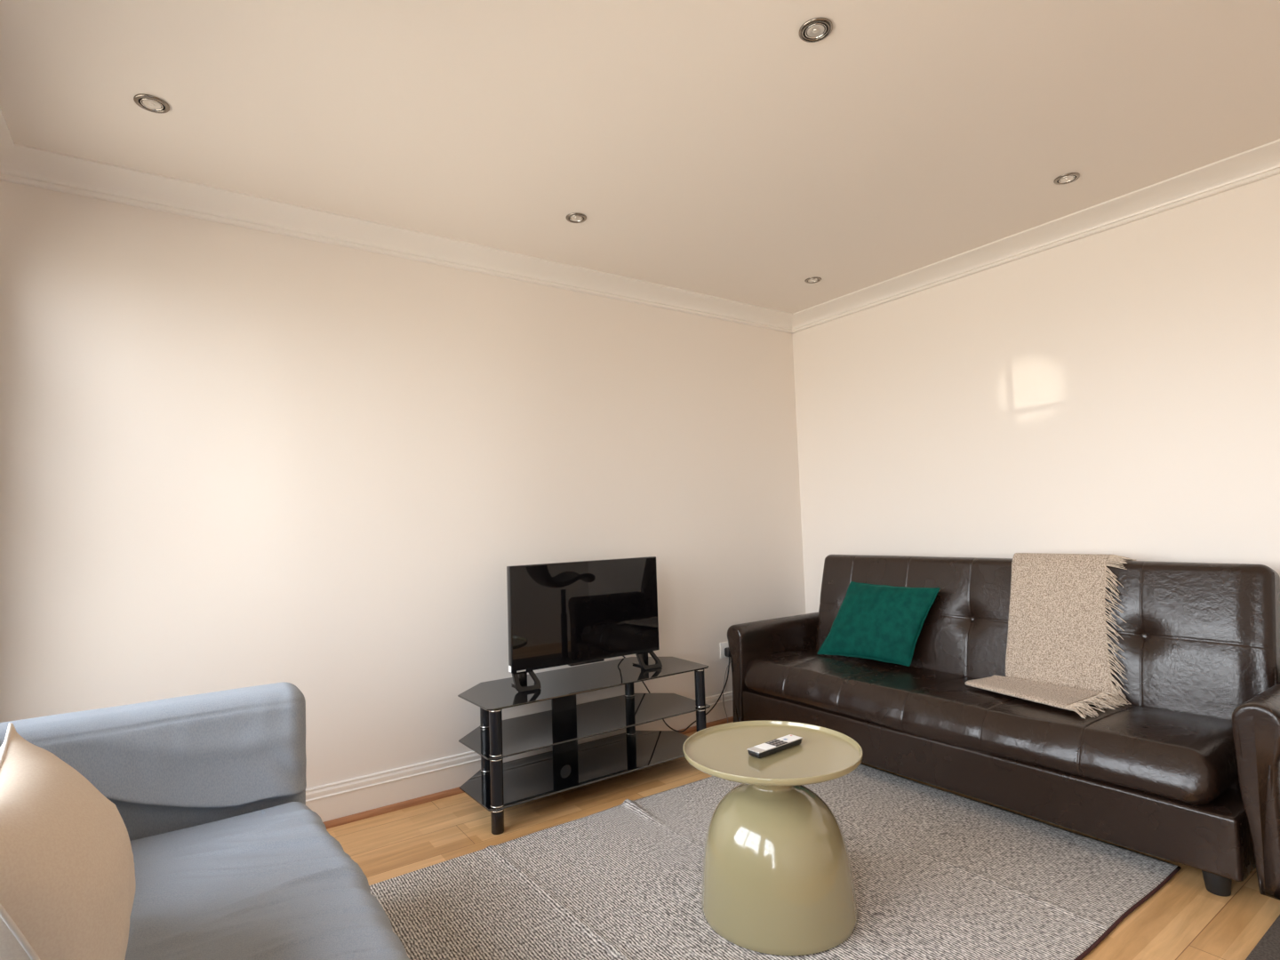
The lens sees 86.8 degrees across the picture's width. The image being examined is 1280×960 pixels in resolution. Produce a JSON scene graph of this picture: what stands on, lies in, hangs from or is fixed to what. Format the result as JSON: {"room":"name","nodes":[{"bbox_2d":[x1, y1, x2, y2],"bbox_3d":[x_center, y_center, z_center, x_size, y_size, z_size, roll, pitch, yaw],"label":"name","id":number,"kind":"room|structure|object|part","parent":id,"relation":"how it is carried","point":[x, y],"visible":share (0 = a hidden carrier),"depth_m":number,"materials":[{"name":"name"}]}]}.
{"room":"living room","nodes":[
{"label":"living room","id":0,"kind":"room"},
{"bbox_2d":[0,180,806,788],"bbox_3d":[-0.612,0.169,3.282,4.220,2.400,0.160,1,-4,-35],"label":"wall","id":1,"kind":"structure","parent":0,"point":[232,457],"depth_m":2.76,"materials":[{"name":"beige paint"}]},
{"bbox_2d":[0,143,793,333],"bbox_3d":[-0.558,-1.009,3.224,3.900,0.062,0.165,1,-4,-35],"label":"trim","id":2,"kind":"structure","parent":1,"relation":"attached to","point":[22,164],"depth_m":2.75,"materials":[{"name":"white paint"}]},
{"bbox_2d":[305,691,733,822],"bbox_3d":[-0.523,1.281,3.137,3.900,0.157,0.020,1,-4,-35],"label":"baseboard","id":3,"kind":"structure","parent":1,"relation":"attached to","point":[339,799],"depth_m":2.84,"materials":[{"name":"white paint"}]},
{"bbox_2d":[323,716,733,829],"bbox_3d":[-0.511,1.346,3.119,3.830,0.023,0.017,1,-4,-35],"label":"trim","id":4,"kind":"structure","parent":1,"relation":"attached to","point":[359,816],"depth_m":2.79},
{"bbox_2d":[622,647,730,732],"bbox_3d":[0.176,1.067,3.586,0.149,0.558,0.905,-6,-5,44],"label":"power cord","id":5,"kind":"object","parent":1,"relation":"attached to","point":[727,653],"visible":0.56,"depth_m":3.76,"materials":[{"name":"black plastic"}]},
{"bbox_2d":[720,641,728,658],"bbox_3d":[0.519,0.975,3.900,0.146,0.088,0.012,1,-4,-35],"label":"wall socket","id":6,"kind":"object","parent":1,"relation":"attached to","point":[723,645],"visible":0.32,"depth_m":3.87,"materials":[{"name":"white plastic"}]},
{"bbox_2d":[722,662,730,723],"bbox_3d":[0.495,1.190,3.841,0.032,0.356,0.105,-4,-4,30],"label":"lead","id":7,"kind":"object","parent":1,"relation":"attached to","point":[730,662],"visible":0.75,"depth_m":3.82,"materials":[{"name":"grey"}]},
{"bbox_2d":[0,0,1279,313],"bbox_3d":[0.464,-1.228,1.771,4.220,0.120,4.060,1,-4,-35],"label":"ceiling","id":8,"kind":"structure","parent":0,"point":[705,147],"depth_m":2.08,"materials":[{"name":"beige paint"}]},
{"bbox_2d":[133,94,169,113],"bbox_3d":[-1.415,-1.089,1.961,0.086,0.006,0.086,1,-4,-35],"label":"recessed light","id":9,"kind":"object","parent":8,"relation":"in","point":[148,102],"visible":1,"depth_m":1.96,"materials":[{"name":"silver metal"}]},
{"bbox_2d":[565,212,586,223],"bbox_3d":[-0.262,-1.075,2.780,0.086,0.006,0.086,1,-4,-35],"label":"recessed light","id":10,"kind":"object","parent":8,"relation":"in","point":[575,217],"visible":1,"depth_m":2.77,"materials":[{"name":"silver metal"}]},
{"bbox_2d":[804,276,821,283],"bbox_3d":[0.921,-1.063,3.601,0.086,0.006,0.086,1,-4,-35],"label":"recessed light","id":11,"kind":"object","parent":8,"relation":"in","point":[811,280],"visible":1,"depth_m":3.60,"materials":[{"name":"silver metal"}]},
{"bbox_2d":[798,17,832,42],"bbox_3d":[0.456,-1.165,1.756,0.086,0.006,0.086,1,-4,-35],"label":"recessed light","id":12,"kind":"object","parent":8,"relation":"in","point":[816,29],"visible":1,"depth_m":1.75,"materials":[{"name":"silver metal"}]},
{"bbox_2d":[1053,172,1079,184],"bbox_3d":[1.633,-1.152,2.589,0.086,0.006,0.086,1,-4,-35],"label":"recessed light","id":13,"kind":"object","parent":8,"relation":"in","point":[1068,178],"visible":1,"depth_m":2.58,"materials":[{"name":"silver metal"}]},
{"bbox_2d":[326,721,1279,959],"bbox_3d":[0.548,1.285,1.610,4.220,0.120,4.060,1,-4,-35],"label":"floor","id":14,"kind":"structure","parent":0,"point":[1182,920],"depth_m":2.39,"materials":[{"name":"brown wood"}]},
{"bbox_2d":[0,682,409,959],"bbox_3d":[-0.856,0.849,1.035,0.913,0.770,1.800,1,-4,-35],"label":"fabric sofa","id":15,"kind":"object","parent":14,"relation":"on","point":[231,860],"visible":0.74,"depth_m":1.59,"materials":[{"name":"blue fabric"}]},
{"bbox_2d":[0,722,135,959],"bbox_3d":[-0.888,0.589,1.011,0.216,0.375,0.533,1,-4,-35],"label":"cushion","id":16,"kind":"object","parent":15,"relation":"on","point":[68,884],"visible":1,"depth_m":0.91,"materials":[{"name":"beige fabric"}]},
{"bbox_3d":[-1.320,0.917,1.676,0.890,0.675,0.212,1,-4,-35],"label":"arm","id":17,"kind":"part","parent":15,"relation":"part of","materials":[{"name":"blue fabric"}]},
{"bbox_2d":[124,801,409,959],"bbox_3d":[-0.792,0.880,1.081,0.755,0.196,1.464,1,-4,-35],"label":"seat cushion","id":18,"kind":"object","parent":15,"relation":"on","point":[214,880],"depth_m":1.35,"materials":[{"name":"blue fabric"}]},
{"bbox_2d":[457,656,710,834],"bbox_3d":[-0.237,1.110,3.012,1.114,0.462,0.453,1,-4,-35],"label":"tv stand","id":19,"kind":"object","parent":14,"relation":"on","point":[498,786],"visible":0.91,"depth_m":2.94,"materials":[{"name":"black glass"}]},
{"bbox_3d":[-0.665,1.123,2.928,0.047,0.454,0.047,1,-4,-35],"label":"post","id":20,"kind":"part","parent":19,"relation":"part of","materials":[{"name":"black metal"}]},
{"bbox_3d":[-0.541,1.095,2.553,0.047,0.454,0.047,1,-4,-35],"label":"post","id":21,"kind":"part","parent":19,"relation":"part of","materials":[{"name":"black metal"}]},
{"bbox_3d":[-0.351,1.111,3.147,0.126,0.424,0.012,1,-4,-35],"label":"cable panel","id":22,"kind":"part","parent":19,"relation":"part of","materials":[{"name":"black metal"}]},
{"bbox_2d":[459,730,688,811],"bbox_3d":[-0.233,1.249,3.004,1.114,0.007,0.450,1,-4,-35],"label":"glass shelf","id":23,"kind":"object","parent":19,"relation":"attached to","point":[528,779],"depth_m":2.94,"materials":[{"name":"black glass"}]},
{"bbox_2d":[457,656,708,711],"bbox_3d":[-0.245,0.883,3.028,1.114,0.007,0.450,1,-4,-35],"label":"glass shelf","id":24,"kind":"object","parent":19,"relation":"attached to","point":[495,695],"depth_m":2.95,"materials":[{"name":"black glass"}]},
{"bbox_2d":[506,556,662,692],"bbox_3d":[-0.239,0.623,3.053,0.753,0.513,0.153,0,-4,-33],"label":"television","id":25,"kind":"object","parent":19,"relation":"on","point":[580,612],"visible":1,"depth_m":3.01,"materials":[{"name":"black plastic"}]},
{"bbox_2d":[458,693,710,759],"bbox_3d":[-0.239,1.064,3.016,1.114,0.007,0.450,1,-4,-35],"label":"glass shelf","id":26,"kind":"object","parent":19,"relation":"attached to","point":[571,723],"depth_m":2.97,"materials":[{"name":"black glass"}]},
{"bbox_3d":[-0.049,1.131,3.373,0.047,0.454,0.047,1,-4,-35],"label":"post","id":27,"kind":"part","parent":19,"relation":"part of","materials":[{"name":"black metal"}]},
{"bbox_3d":[0.283,1.104,3.130,0.047,0.454,0.047,1,-4,-35],"label":"post","id":28,"kind":"part","parent":19,"relation":"part of","materials":[{"name":"black metal"}]},
{"bbox_2d":[368,763,1180,959],"bbox_3d":[0.300,1.249,2.064,2.344,0.025,1.525,1,-4,-35],"label":"rug","id":29,"kind":"object","parent":14,"relation":"on","point":[938,874],"visible":0.75,"depth_m":2.08,"materials":[{"name":"grey carpet"}]},
{"bbox_2d":[682,720,863,956],"bbox_3d":[0.393,1.014,1.980,0.517,0.461,0.517,1,-5,-42],"label":"side table","id":30,"kind":"object","parent":29,"relation":"on","point":[778,879],"visible":0.98,"depth_m":1.84,"materials":[{"name":"beige ceramic"}]},
{"bbox_2d":[682,720,863,785],"bbox_3d":[0.386,0.795,1.995,0.517,0.022,0.517,1,-4,-35],"label":"table top","id":31,"kind":"object","parent":30,"relation":"on","point":[823,755],"depth_m":1.96,"materials":[{"name":"beige ceramic"}]},
{"bbox_2d":[746,734,802,758],"bbox_3d":[0.400,0.786,2.000,0.194,0.021,0.048,1,-5,-38],"label":"remote control","id":32,"kind":"object","parent":30,"relation":"on","point":[772,747],"visible":1,"depth_m":1.98,"materials":[{"name":"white plastic"}]},
{"bbox_3d":[0.365,0.777,1.973,0.044,0.001,0.045,1,-5,-38],"label":"panel","id":33,"kind":"part","parent":32,"relation":"part of","materials":[{"name":"white plastic"}]},
{"bbox_3d":[0.449,0.778,2.039,0.065,0.001,0.045,1,-5,-38],"label":"panel","id":34,"kind":"part","parent":32,"relation":"part of","materials":[{"name":"white plastic"}]},
{"bbox_2d":[727,554,1279,900],"bbox_3d":[1.409,0.818,2.935,0.785,0.924,2.220,1,-4,-35],"label":"leather sofa","id":35,"kind":"object","parent":14,"relation":"on","point":[1187,772],"visible":0.9,"depth_m":2.45,"materials":[{"name":"black leather"}]},
{"bbox_3d":[0.793,1.032,3.772,0.719,0.523,0.117,1,-4,-35],"label":"arm","id":36,"kind":"part","parent":35,"relation":"part of","materials":[{"name":"black leather"}]},
{"bbox_2d":[817,581,940,666],"bbox_3d":[1.197,0.710,3.390,0.205,0.373,0.615,2,-5,-45],"label":"cushion","id":37,"kind":"object","parent":35,"relation":"on","point":[884,623],"visible":1,"depth_m":3.32,"materials":[{"name":"green fabric"}]},
{"bbox_2d":[744,648,1238,805],"bbox_3d":[1.300,0.956,2.902,0.571,0.194,1.970,1,-4,-35],"label":"seat cushion","id":38,"kind":"object","parent":35,"relation":"on","point":[1152,749],"depth_m":2.46,"materials":[{"name":"black leather"}]},
{"bbox_3d":[1.622,0.653,3.094,0.257,0.588,1.936,1,-4,-35],"label":"backrest","id":39,"kind":"part","parent":35,"relation":"part of","materials":[{"name":"black leather"}]},
{"bbox_2d":[964,552,1135,719],"bbox_3d":[1.661,0.584,2.727,0.678,0.550,0.541,1,-4,-35],"label":"throw blanket","id":40,"kind":"object","parent":35,"relation":"on","point":[1058,654],"visible":0.91,"depth_m":2.76,"materials":[{"name":"fabric"}]},
{"bbox_3d":[2.000,0.881,2.056,0.719,0.522,0.116,1,-4,-35],"label":"arm","id":41,"kind":"part","parent":35,"relation":"part of","materials":[{"name":"black leather"}]},
{"bbox_2d":[1245,914,1279,959],"bbox_3d":[2.150,1.167,1.645,1.240,0.012,0.800,1,-4,-35],"label":"floor mat","id":42,"kind":"object","parent":14,"relation":"on","point":[1268,948],"visible":1,"depth_m":1.72,"materials":[{"name":"carpet"}]},
{"bbox_2d":[792,174,1279,613],"bbox_3d":[2.213,0.042,2.792,0.160,2.400,3.900,1,-4,-35],"label":"wall","id":43,"kind":"structure","parent":0,"point":[1116,391],"depth_m":3.05,"materials":[{"name":"beige paint"}]},
{"bbox_2d":[791,138,1279,333],"bbox_3d":[1.995,-1.120,2.838,0.165,0.062,3.740,1,-4,-35],"label":"trim","id":44,"kind":"structure","parent":43,"relation":"attached to","point":[1261,162],"depth_m":2.99,"materials":[{"name":"white paint"}]},
{"bbox_3d":[-1.156,0.010,0.525,0.160,2.400,3.740,1,-4,-35],"label":"wall","id":45,"kind":"structure","parent":0,"visible":0},
{"bbox_2d":[0,106,14,148],"bbox_3d":[-1.062,-1.154,0.693,0.165,0.062,3.740,1,-4,-35],"label":"trim","id":46,"kind":"structure","parent":45,"relation":"attached to","point":[6,140],"depth_m":2.08,"materials":[{"name":"white paint"}]}
]}

